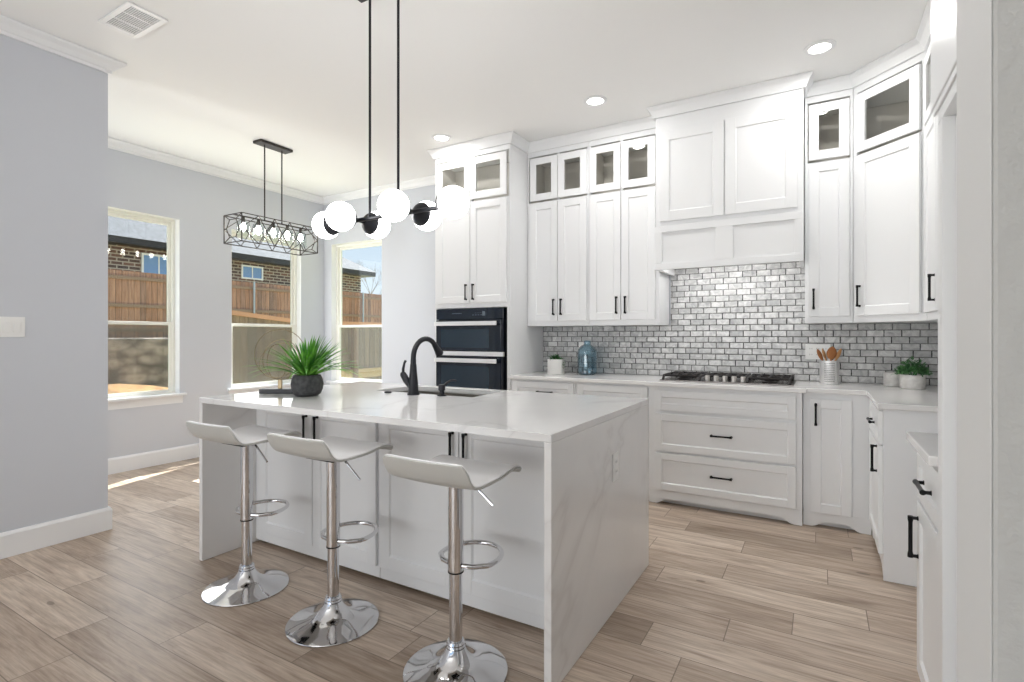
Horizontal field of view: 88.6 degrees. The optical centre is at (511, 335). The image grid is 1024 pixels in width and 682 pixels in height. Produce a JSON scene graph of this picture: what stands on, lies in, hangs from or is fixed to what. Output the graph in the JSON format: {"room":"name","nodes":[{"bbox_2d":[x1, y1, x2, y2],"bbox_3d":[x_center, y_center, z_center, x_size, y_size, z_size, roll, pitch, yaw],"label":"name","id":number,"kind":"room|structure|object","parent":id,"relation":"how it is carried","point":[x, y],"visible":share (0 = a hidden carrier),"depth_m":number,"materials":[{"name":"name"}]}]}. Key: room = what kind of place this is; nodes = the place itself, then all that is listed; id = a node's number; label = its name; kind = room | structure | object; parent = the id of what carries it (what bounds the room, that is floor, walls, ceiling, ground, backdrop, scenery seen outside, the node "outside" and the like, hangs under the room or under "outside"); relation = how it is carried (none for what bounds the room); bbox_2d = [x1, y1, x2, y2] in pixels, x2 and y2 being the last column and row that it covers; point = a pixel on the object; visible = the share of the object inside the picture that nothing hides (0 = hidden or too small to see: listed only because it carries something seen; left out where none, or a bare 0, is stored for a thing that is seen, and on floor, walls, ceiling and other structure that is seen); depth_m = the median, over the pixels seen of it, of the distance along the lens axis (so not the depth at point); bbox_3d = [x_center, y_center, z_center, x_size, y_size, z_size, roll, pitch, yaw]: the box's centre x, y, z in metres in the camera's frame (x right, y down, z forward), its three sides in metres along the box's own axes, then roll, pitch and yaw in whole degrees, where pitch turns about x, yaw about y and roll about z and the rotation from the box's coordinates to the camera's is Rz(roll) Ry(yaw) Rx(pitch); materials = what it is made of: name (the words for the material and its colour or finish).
{"room":"kitchen","nodes":[
{"label":"kitchen","id":0,"kind":"room"},
{"bbox_2d":[0,34,107,532],"bbox_3d":[-3.957,-0.265,1.287,0.130,3.050,5.020,0,0,30],"label":"wall partition","id":1,"kind":"structure","parent":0,"point":[54,108],"depth_m":3.17,"materials":[{"name":"grey paint"}]},
{"bbox_2d":[0,317,24,336],"bbox_3d":[-2.879,-0.052,2.989,0.009,0.116,0.165,0,0,30],"label":"light switch","id":2,"kind":"object","parent":1,"relation":"attached to","point":[9,326],"visible":1,"depth_m":3.01,"materials":[{"name":"white plastic"}]},
{"bbox_2d":[3,321,9,332],"bbox_3d":[-2.877,-0.052,2.987,0.003,0.066,0.032,0,0,30],"label":"rocker switch","id":3,"kind":"object","parent":2,"relation":"attached to","point":[6,324],"depth_m":2.99,"materials":[{"name":"white plastic"}]},
{"bbox_2d":[13,321,20,332],"bbox_3d":[-2.853,-0.052,3.027,0.003,0.066,0.032,0,0,30],"label":"rocker switch","id":4,"kind":"object","parent":2,"relation":"attached to","point":[16,324],"depth_m":3.03,"materials":[{"name":"white plastic"}]},
{"bbox_2d":[0,506,111,558],"bbox_3d":[-3.953,1.187,1.295,0.165,0.145,5.038,0,0,30],"label":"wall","id":5,"kind":"structure","parent":1,"relation":"attached to","point":[37,536],"depth_m":3.17,"materials":[{"name":"white paint"}]},
{"bbox_2d":[0,14,126,75],"bbox_3d":[-3.938,-1.748,1.320,0.283,0.080,5.096,0,0,30],"label":"trim","id":6,"kind":"structure","parent":1,"relation":"attached to","point":[9,27],"depth_m":3.16,"materials":[{"name":"white paint"}]},
{"bbox_2d":[108,137,434,204],"bbox_3d":[-3.475,-1.748,2.771,2.358,0.080,8.068,0,0,30],"label":"trim","id":7,"kind":"structure","parent":1,"relation":"attached to","point":[116,144],"depth_m":5.90,"materials":[{"name":"white paint"}]},
{"bbox_2d":[108,443,198,474],"bbox_3d":[-3.475,1.187,2.771,2.358,0.145,8.068,0,0,30],"label":"baseboard","id":8,"kind":"structure","parent":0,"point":[120,464],"depth_m":5.07,"materials":[{"name":"white paint"}]},
{"bbox_2d":[108,148,323,458],"bbox_3d":[-4.558,-0.265,3.407,0.150,3.050,8.070,0,0,30],"label":"wall","id":9,"kind":"structure","parent":0,"point":[200,201],"depth_m":5.47,"materials":[{"name":"grey paint"}]},
{"bbox_2d":[108,206,186,409],"bbox_3d":[-3.625,-0.252,4.941,0.180,1.854,1.000,0,0,30],"label":"window","id":10,"kind":"structure","parent":9,"relation":"in","point":[171,395],"depth_m":5.30,"materials":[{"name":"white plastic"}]},
{"bbox_2d":[227,229,300,393],"bbox_3d":[-2.897,-0.252,6.183,0.180,1.854,1.000,0,0,30],"label":"window","id":11,"kind":"structure","parent":9,"relation":"in","point":[295,260],"depth_m":6.47,"materials":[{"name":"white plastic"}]},
{"bbox_2d":[0,457,920,681],"bbox_3d":[-1.078,1.320,1.454,8.130,0.120,8.220,0,0,30],"label":"floor","id":12,"kind":"structure","parent":0,"point":[721,596],"depth_m":2.38,"materials":[{"name":"brown wood"}]},
{"bbox_2d":[186,421,301,606],"bbox_3d":[-1.324,0.835,2.646,0.400,0.848,0.451,0,0,30],"label":"bar stool","id":13,"kind":"object","parent":12,"relation":"on","point":[249,585],"visible":0.98,"depth_m":2.61,"materials":[{"name":"silver metal"}]},
{"bbox_2d":[189,421,301,443],"bbox_3d":[-1.332,0.464,2.632,0.368,0.107,0.397,0,0,30],"label":"seat cushion","id":14,"kind":"object","parent":13,"relation":"on","point":[248,434],"depth_m":2.52,"materials":[{"name":"white plastic"}]},
{"bbox_2d":[256,409,379,577],"bbox_3d":[-1.025,0.818,3.115,1.029,0.882,0.481,0,0,30],"label":"base cabinet","id":15,"kind":"object","parent":12,"relation":"on","point":[300,481],"visible":0.59,"depth_m":2.91,"materials":[{"name":"white paint"}]},
{"bbox_2d":[267,433,392,646],"bbox_3d":[-0.781,0.835,2.330,0.396,0.848,0.449,0,0,30],"label":"bar stool","id":16,"kind":"object","parent":12,"relation":"on","point":[335,620],"visible":1,"depth_m":2.29,"materials":[{"name":"silver metal"}]},
{"bbox_2d":[270,433,392,459],"bbox_3d":[-0.790,0.464,2.314,0.368,0.107,0.397,0,0,30],"label":"seat cushion","id":17,"kind":"object","parent":16,"relation":"on","point":[329,447],"depth_m":2.20,"materials":[{"name":"white plastic"}]},
{"bbox_2d":[199,381,648,681],"bbox_3d":[-0.502,0.802,2.917,2.196,0.914,1.215,0,0,30],"label":"countertop","id":18,"kind":"structure","parent":12,"relation":"on","point":[596,528],"depth_m":2.42,"materials":[{"name":"white stone"}]},
{"bbox_2d":[254,329,302,393],"bbox_3d":[-1.396,0.151,3.164,0.297,0.387,0.168,0,0,-16],"label":"ring sculpture","id":19,"kind":"object","parent":18,"relation":"on","point":[279,390],"visible":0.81,"depth_m":3.13,"materials":[{"name":"black"}]},
{"bbox_2d":[242,335,360,396],"bbox_3d":[-1.156,0.168,3.020,0.602,0.353,0.640,0,0,30],"label":"potted plant","id":20,"kind":"object","parent":18,"relation":"on","point":[307,382],"visible":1,"depth_m":2.97,"materials":[{"name":"green plant"}]},
{"bbox_2d":[400,336,442,394],"bbox_3d":[-0.541,0.173,3.192,0.118,0.342,0.303,0,0,30],"label":"kitchen faucet","id":21,"kind":"object","parent":18,"relation":"on","point":[411,382],"visible":1,"depth_m":3.08,"materials":[{"name":"black metal"}]},
{"bbox_2d":[407,364,419,394],"bbox_3d":[-0.579,0.255,3.080,0.072,0.180,0.072,0,0,30],"label":"faucet","id":22,"kind":"object","parent":21,"relation":"on","point":[412,381],"depth_m":3.06,"materials":[{"name":"black metal"}]},
{"bbox_2d":[401,391,481,396],"bbox_3d":[-0.460,0.488,3.300,0.774,0.224,0.344,0,0,30],"label":"sink","id":23,"kind":"object","parent":18,"relation":"in","point":[420,392],"visible":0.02,"depth_m":3.46,"materials":[{"name":"silver metal"}]},
{"bbox_2d":[437,379,456,395],"bbox_3d":[-0.374,0.298,3.028,0.112,0.093,0.052,0,0,-6],"label":"soap dispenser","id":24,"kind":"object","parent":18,"relation":"on","point":[441,387],"visible":1,"depth_m":3.01,"materials":[{"name":"black metal"}]},
{"bbox_2d":[612,452,618,481],"bbox_3d":[0.475,0.598,2.405,0.008,0.125,0.072,0,0,30],"label":"wall outlet","id":25,"kind":"object","parent":18,"relation":"attached to","point":[615,457],"visible":1,"depth_m":2.39,"materials":[{"name":"white plastic"}]},
{"bbox_2d":[383,454,521,681],"bbox_3d":[-0.204,0.842,1.992,0.396,0.834,0.450,0,0,30],"label":"bar stool","id":26,"kind":"object","parent":12,"relation":"on","point":[456,658],"visible":1,"depth_m":1.95,"materials":[{"name":"silver metal"}]},
{"bbox_2d":[386,454,520,487],"bbox_3d":[-0.213,0.478,1.976,0.368,0.107,0.397,0,0,30],"label":"seat cushion","id":27,"kind":"object","parent":26,"relation":"on","point":[441,470],"depth_m":1.85,"materials":[{"name":"white plastic"}]},
{"bbox_2d":[379,423,543,628],"bbox_3d":[-0.104,0.818,2.576,1.100,0.882,0.481,0,0,30],"label":"base cabinet","id":28,"kind":"object","parent":12,"relation":"on","point":[413,515],"visible":0.45,"depth_m":2.38,"materials":[{"name":"white paint"}]},
{"bbox_2d":[435,143,542,389],"bbox_3d":[-0.230,-0.223,5.111,0.843,2.964,0.689,0,0,30],"label":"tall cabinet","id":29,"kind":"object","parent":12,"relation":"on","point":[481,255],"visible":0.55,"depth_m":4.82,"materials":[{"name":"white paint"}]},
{"bbox_2d":[434,307,506,389],"bbox_3d":[-0.270,0.276,5.070,0.752,1.062,0.625,0,0,30],"label":"wall oven","id":30,"kind":"object","parent":29,"relation":"in","point":[473,342],"visible":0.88,"depth_m":4.82,"materials":[{"name":"black glass"}]},
{"bbox_2d":[427,0,930,159],"bbox_3d":[0.954,-1.747,4.214,4.021,0.082,0.966,0,0,40],"label":"trim","id":31,"kind":"structure","parent":29,"relation":"attached to","point":[918,45],"depth_m":3.85,"materials":[{"name":"white paint"}]},
{"bbox_2d":[511,379,575,393],"bbox_3d":[0.406,0.817,4.744,0.620,0.882,0.679,0,0,30],"label":"base cabinet","id":32,"kind":"object","parent":12,"relation":"on","point":[563,387],"visible":0.1,"depth_m":4.47,"materials":[{"name":"white paint"}]},
{"bbox_2d":[509,371,937,411],"bbox_3d":[1.362,0.360,3.784,3.240,0.030,1.367,0,0,30],"label":"countertop","id":33,"kind":"structure","parent":32,"relation":"on","point":[882,397],"depth_m":3.57,"materials":[{"name":"white stone"}]},
{"bbox_2d":[548,354,564,373],"bbox_3d":[0.408,0.252,4.777,0.176,0.185,0.164,0,0,13],"label":"potted succulent","id":34,"kind":"object","parent":33,"relation":"on","point":[556,365],"visible":1,"depth_m":4.72,"materials":[{"name":"white ceramic"}]},
{"bbox_2d":[577,341,597,374],"bbox_3d":[0.677,0.193,4.715,0.182,0.303,0.182,0,0,30],"label":"glass bottle","id":35,"kind":"object","parent":33,"relation":"on","point":[583,341],"visible":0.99,"depth_m":4.70,"materials":[{"name":"glass"}]},
{"bbox_2d":[660,371,795,385],"bbox_3d":[1.657,0.319,4.034,0.914,0.052,0.485,0,0,30],"label":"gas cooktop","id":36,"kind":"object","parent":33,"relation":"in","point":[683,376],"visible":1,"depth_m":3.92,"materials":[{"name":"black metal"}]},
{"bbox_2d":[820,360,838,384],"bbox_3d":[2.286,0.261,3.783,0.120,0.167,0.121,0,0,30],"label":"utensil crock","id":37,"kind":"object","parent":33,"relation":"on","point":[829,370],"visible":1,"depth_m":3.73,"materials":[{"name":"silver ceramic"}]},
{"bbox_2d":[817,349,823,360],"bbox_3d":[2.259,0.215,3.789,0.105,0.244,0.020,0,0,30],"label":"wooden spatula","id":38,"kind":"object","parent":37,"relation":"in","point":[819,353],"visible":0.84,"depth_m":3.80,"materials":[{"name":"brown wood"}]},
{"bbox_2d":[822,348,826,360],"bbox_3d":[2.292,0.213,3.812,0.073,0.247,0.015,0,0,30],"label":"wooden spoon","id":39,"kind":"object","parent":37,"relation":"in","point":[823,351],"visible":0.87,"depth_m":3.82,"materials":[{"name":"brown wood"}]},
{"bbox_2d":[827,346,836,360],"bbox_3d":[2.284,0.204,3.753,0.072,0.262,0.021,0,0,8],"label":"wooden spoon","id":40,"kind":"object","parent":37,"relation":"in","point":[831,352],"visible":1,"depth_m":3.75,"materials":[{"name":"brown wood"}]},
{"bbox_2d":[834,349,841,360],"bbox_3d":[2.311,0.212,3.779,0.107,0.249,0.019,0,0,30],"label":"wooden fork","id":41,"kind":"object","parent":37,"relation":"in","point":[840,350],"visible":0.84,"depth_m":3.76,"materials":[{"name":"brown wood"}]},
{"bbox_2d":[883,372,899,386],"bbox_3d":[2.637,0.299,3.624,0.120,0.091,0.120,0,0,30],"label":"ceramic pot","id":42,"kind":"object","parent":33,"relation":"on","point":[893,380],"visible":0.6,"depth_m":3.59,"materials":[{"name":"white ceramic"}]},
{"bbox_2d":[891,356,932,388],"bbox_3d":[2.634,0.237,3.445,0.208,0.214,0.226,0,0,-39],"label":"herb pot","id":43,"kind":"object","parent":33,"relation":"on","point":[908,380],"visible":1,"depth_m":3.40,"materials":[{"name":"white ceramic"}]},
{"bbox_2d":[576,382,648,398],"bbox_3d":[0.941,0.817,4.431,0.613,0.882,0.679,0,0,30],"label":"base cabinet","id":44,"kind":"object","parent":12,"relation":"on","point":[582,388],"visible":0.12,"depth_m":4.16,"materials":[{"name":"white paint"}]},
{"bbox_2d":[649,386,802,525],"bbox_3d":[1.638,0.817,3.999,1.020,0.882,0.719,0,0,30],"label":"base cabinet","id":45,"kind":"object","parent":12,"relation":"on","point":[734,451],"visible":1,"depth_m":3.69,"materials":[{"name":"white paint"}]},
{"bbox_2d":[803,393,871,534],"bbox_3d":[2.254,0.817,3.661,0.379,0.882,0.679,0,0,30],"label":"base cabinet","id":46,"kind":"object","parent":12,"relation":"on","point":[836,428],"visible":0.98,"depth_m":3.40,"materials":[{"name":"white paint"}]},
{"bbox_2d":[866,399,937,586],"bbox_3d":[2.329,0.817,2.868,0.647,0.882,0.711,0,0,30],"label":"base cabinet","id":47,"kind":"object","parent":12,"relation":"on","point":[893,497],"visible":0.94,"depth_m":2.68,"materials":[{"name":"white paint"}]},
{"bbox_2d":[907,452,937,681],"bbox_3d":[1.572,0.817,1.545,0.616,0.882,0.446,0,0,30],"label":"base cabinet","id":48,"kind":"object","parent":12,"relation":"on","point":[926,482],"visible":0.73,"depth_m":1.73,"materials":[{"name":"white paint"}]},
{"bbox_2d":[906,431,937,466],"bbox_3d":[1.577,0.360,1.551,0.612,0.030,0.459,0,0,30],"label":"countertop","id":49,"kind":"structure","parent":48,"relation":"on","point":[925,444],"depth_m":1.68,"materials":[{"name":"white stone"}]},
{"bbox_2d":[931,0,956,681],"bbox_3d":[1.323,-0.223,1.108,0.603,2.964,0.645,0,0,30],"label":"pantry cabinet","id":50,"kind":"object","parent":12,"relation":"on","point":[943,12],"visible":0.16,"depth_m":1.43,"materials":[{"name":"white paint"}]},
{"bbox_2d":[0,0,927,196],"bbox_3d":[-1.078,-1.865,1.454,8.130,0.150,8.220,0,0,30],"label":"ceiling","id":51,"kind":"structure","parent":0,"point":[217,78],"depth_m":3.41,"materials":[{"name":"white paint"}]},
{"bbox_2d":[98,1,167,38],"bbox_3d":[-2.146,-1.784,2.973,0.350,0.008,0.200,0,0,30],"label":"ceiling vent","id":52,"kind":"object","parent":51,"relation":"in","point":[129,18],"visible":1,"depth_m":2.96,"materials":[{"name":"white metal"}]},
{"bbox_2d":[223,139,317,255],"bbox_3d":[-2.240,-1.302,4.929,0.268,0.972,0.798,0,0,30],"label":"cage chandelier","id":53,"kind":"object","parent":51,"relation":"hanging from","point":[266,144],"visible":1,"depth_m":4.90,"materials":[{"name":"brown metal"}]},
{"bbox_2d":[236,217,249,230],"bbox_3d":[-2.392,-0.967,4.670,0.116,0.184,0.116,0,0,30],"label":"bulb","id":54,"kind":"object","parent":53,"relation":"attached to","point":[243,218],"depth_m":4.66,"materials":[{"name":"glass"}]},
{"bbox_2d":[252,220,265,239],"bbox_3d":[-2.316,-0.967,4.800,0.116,0.184,0.116,0,0,30],"label":"bulb","id":55,"kind":"object","parent":53,"relation":"attached to","point":[258,229],"depth_m":4.79,"materials":[{"name":"glass"}]},
{"bbox_2d":[267,223,279,236],"bbox_3d":[-2.240,-0.967,4.929,0.116,0.184,0.116,0,0,30],"label":"bulb","id":56,"kind":"object","parent":53,"relation":"attached to","point":[273,232],"depth_m":4.92,"materials":[{"name":"glass"}]},
{"bbox_2d":[281,226,293,243],"bbox_3d":[-2.164,-0.967,5.059,0.116,0.184,0.116,0,0,30],"label":"bulb","id":57,"kind":"object","parent":53,"relation":"attached to","point":[287,235],"depth_m":5.05,"materials":[{"name":"glass"}]},
{"bbox_2d":[294,229,306,246],"bbox_3d":[-2.089,-0.967,5.188,0.116,0.184,0.116,0,0,30],"label":"bulb","id":58,"kind":"object","parent":53,"relation":"attached to","point":[300,237],"depth_m":5.17,"materials":[{"name":"glass"}]},
{"bbox_2d":[312,0,468,238],"bbox_3d":[-0.620,-1.156,2.606,1.024,1.261,0.412,0,0,30],"label":"globe chandelier","id":59,"kind":"object","parent":51,"relation":"hanging from","point":[452,202],"visible":1,"depth_m":2.56,"materials":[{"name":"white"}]},
{"bbox_2d":[432,134,450,141],"bbox_3d":[-0.636,-1.784,4.731,0.176,0.008,0.176,0,0,30],"label":"recessed light","id":60,"kind":"object","parent":51,"relation":"in","point":[437,137],"visible":1,"depth_m":4.72,"materials":[{"name":"white paint"}]},
{"bbox_2d":[584,95,606,105],"bbox_3d":[0.633,-1.784,3.987,0.176,0.008,0.176,0,0,30],"label":"recessed light","id":61,"kind":"object","parent":51,"relation":"in","point":[595,100],"visible":1,"depth_m":3.98,"materials":[{"name":"white paint"}]},
{"bbox_2d":[803,39,835,55],"bbox_3d":[1.906,-1.784,3.253,0.176,0.008,0.176,0,0,30],"label":"recessed light","id":62,"kind":"object","parent":51,"relation":"in","point":[819,47],"visible":1,"depth_m":3.25,"materials":[{"name":"white paint"}]},
{"bbox_2d":[324,185,933,385],"bbox_3d":[0.955,-0.265,4.923,8.130,3.050,0.180,0,0,30],"label":"wall","id":63,"kind":"structure","parent":0,"point":[408,251],"depth_m":6.17,"materials":[{"name":"grey paint"}]},
{"bbox_2d":[326,238,381,383],"bbox_3d":[-1.928,-0.252,6.595,0.985,1.854,0.180,0,0,30],"label":"window","id":64,"kind":"structure","parent":63,"relation":"in","point":[336,249],"depth_m":6.82,"materials":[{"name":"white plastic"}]},
{"bbox_2d":[528,142,588,326],"bbox_3d":[0.479,-0.898,4.875,0.612,1.613,0.379,0,0,30],"label":"upper cabinet","id":65,"kind":"object","parent":63,"relation":"attached to","point":[558,178],"visible":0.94,"depth_m":4.74,"materials":[{"name":"white paint"}]},
{"bbox_2d":[579,342,590,353],"bbox_3d":[0.686,0.115,4.959,0.118,0.116,0.008,0,0,30],"label":"wall outlet","id":66,"kind":"object","parent":63,"relation":"attached to","point":[586,349],"visible":0.92,"depth_m":4.95,"materials":[{"name":"white plastic"}]},
{"bbox_2d":[589,128,668,325],"bbox_3d":[1.010,-0.898,4.564,0.613,1.613,0.379,0,0,30],"label":"upper cabinet","id":67,"kind":"object","parent":63,"relation":"attached to","point":[626,288],"visible":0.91,"depth_m":4.44,"materials":[{"name":"white paint"}]},
{"bbox_2d":[655,88,804,275],"bbox_3d":[1.690,-1.110,4.079,1.018,1.190,0.528,0,0,30],"label":"range hood","id":68,"kind":"object","parent":63,"relation":"attached to","point":[730,178],"visible":0.99,"depth_m":3.83,"materials":[{"name":"white paint"}]},
{"bbox_2d":[543,261,937,385],"bbox_3d":[1.369,-0.148,3.793,3.241,0.984,1.349,0,0,30],"label":"wall","id":69,"kind":"structure","parent":63,"relation":"attached to","point":[750,318],"depth_m":4.26,"materials":[{"name":"tile"}]},
{"bbox_2d":[805,344,829,359],"bbox_3d":[2.328,0.120,3.997,0.165,0.116,0.008,0,0,30],"label":"wall outlet","id":70,"kind":"object","parent":63,"relation":"attached to","point":[810,349],"visible":0.59,"depth_m":4.01,"materials":[{"name":"white plastic"}]},
{"bbox_2d":[805,89,852,323],"bbox_3d":[2.295,-0.898,3.811,0.289,1.613,0.379,0,0,30],"label":"upper cabinet","id":71,"kind":"object","parent":63,"relation":"attached to","point":[828,117],"visible":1,"depth_m":3.69,"materials":[{"name":"white paint"}]},
{"bbox_2d":[851,51,937,323],"bbox_3d":[2.641,-0.898,3.435,0.682,1.613,0.677,0,0,30],"label":"upper cabinet","id":72,"kind":"object","parent":63,"relation":"attached to","point":[888,108],"visible":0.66,"depth_m":3.38,"materials":[{"name":"white paint"}]},
{"bbox_2d":[992,0,1023,681],"bbox_3d":[1.493,-0.265,0.026,2.250,3.050,0.155,0,0,30],"label":"wall","id":73,"kind":"structure","parent":0,"point":[1007,15],"depth_m":0.52,"materials":[{"name":"grey paint"}]},
{"bbox_2d":[957,0,991,681],"bbox_3d":[0.522,-0.265,0.596,0.001,3.050,0.153,0,0,30],"label":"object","id":74,"kind":"structure","parent":73,"relation":"attached to","point":[974,17],"depth_m":0.59,"materials":[{"name":"white paint"}]},
{"label":"outside","id":75,"kind":"structure","parent":0,"visible":0},
{"bbox_3d":[-5.358,1.620,20.525,90.000,0.120,90.000,0,0,30],"label":"ground","id":76,"kind":"structure","parent":75,"visible":0},
{"bbox_2d":[108,338,167,387],"bbox_3d":[-8.084,0.799,10.533,0.600,1.519,22.000,0,0,30],"label":"wall","id":77,"kind":"structure","parent":76,"relation":"on","point":[137,361],"depth_m":10.72,"materials":[{"name":"stone"}]},
{"bbox_2d":[108,384,167,393],"bbox_3d":[-7.568,1.186,6.765,3.300,0.743,7.020,0,0,30],"label":"soil mound","id":78,"kind":"object","parent":76,"relation":"on","point":[112,388],"visible":0.04,"depth_m":8.69,"materials":[{"name":"beige soil"}]},
{"bbox_2d":[232,310,381,383],"bbox_3d":[-2.644,0.570,11.237,0.125,1.979,7.283,0,0,30],"label":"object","id":79,"kind":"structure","parent":76,"relation":"on","point":[362,345],"depth_m":8.96,"materials":[{"name":"beige stone"}]},
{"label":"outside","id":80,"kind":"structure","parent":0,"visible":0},
{"bbox_3d":[-26.285,0.835,26.993,47.350,1.449,60.000,0,0,30],"label":"terrace","id":81,"kind":"object","parent":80,"visible":0},
{"bbox_2d":[108,216,375,292],"bbox_3d":[-15.765,-3.216,20.568,10.060,6.650,18.610,0,0,30],"label":"brick house","id":82,"kind":"structure","parent":81,"relation":"on","point":[133,245],"depth_m":18.45,"materials":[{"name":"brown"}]},
{"bbox_2d":[108,269,381,337],"bbox_3d":[-10.176,-0.800,13.207,0.125,1.819,20.500,0,0,30],"label":"fence","id":83,"kind":"object","parent":81,"relation":"on","point":[132,296],"visible":0.21,"depth_m":14.31,"materials":[{"name":"brown wood"}]},
{"bbox_2d":[356,262,381,294],"bbox_3d":[-7.945,-2.207,31.105,2.395,4.631,3.421,0,0,30],"label":"bare tree","id":84,"kind":"object","parent":81,"relation":"on","point":[356,262],"visible":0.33,"depth_m":30.60,"materials":[{"name":"beige plant"}]},
{"bbox_3d":[2.210,-0.265,1.892,0.130,3.050,3.780,0,0,30],"label":"wall","id":85,"kind":"structure","parent":0,"visible":0},
{"bbox_2d":[924,42,937,320],"bbox_3d":[2.441,-0.898,2.796,0.380,1.613,0.618,0,0,30],"label":"upper cabinet","id":86,"kind":"object","parent":85,"relation":"attached to","point":[931,123],"visible":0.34,"depth_m":2.98,"materials":[{"name":"white paint"}]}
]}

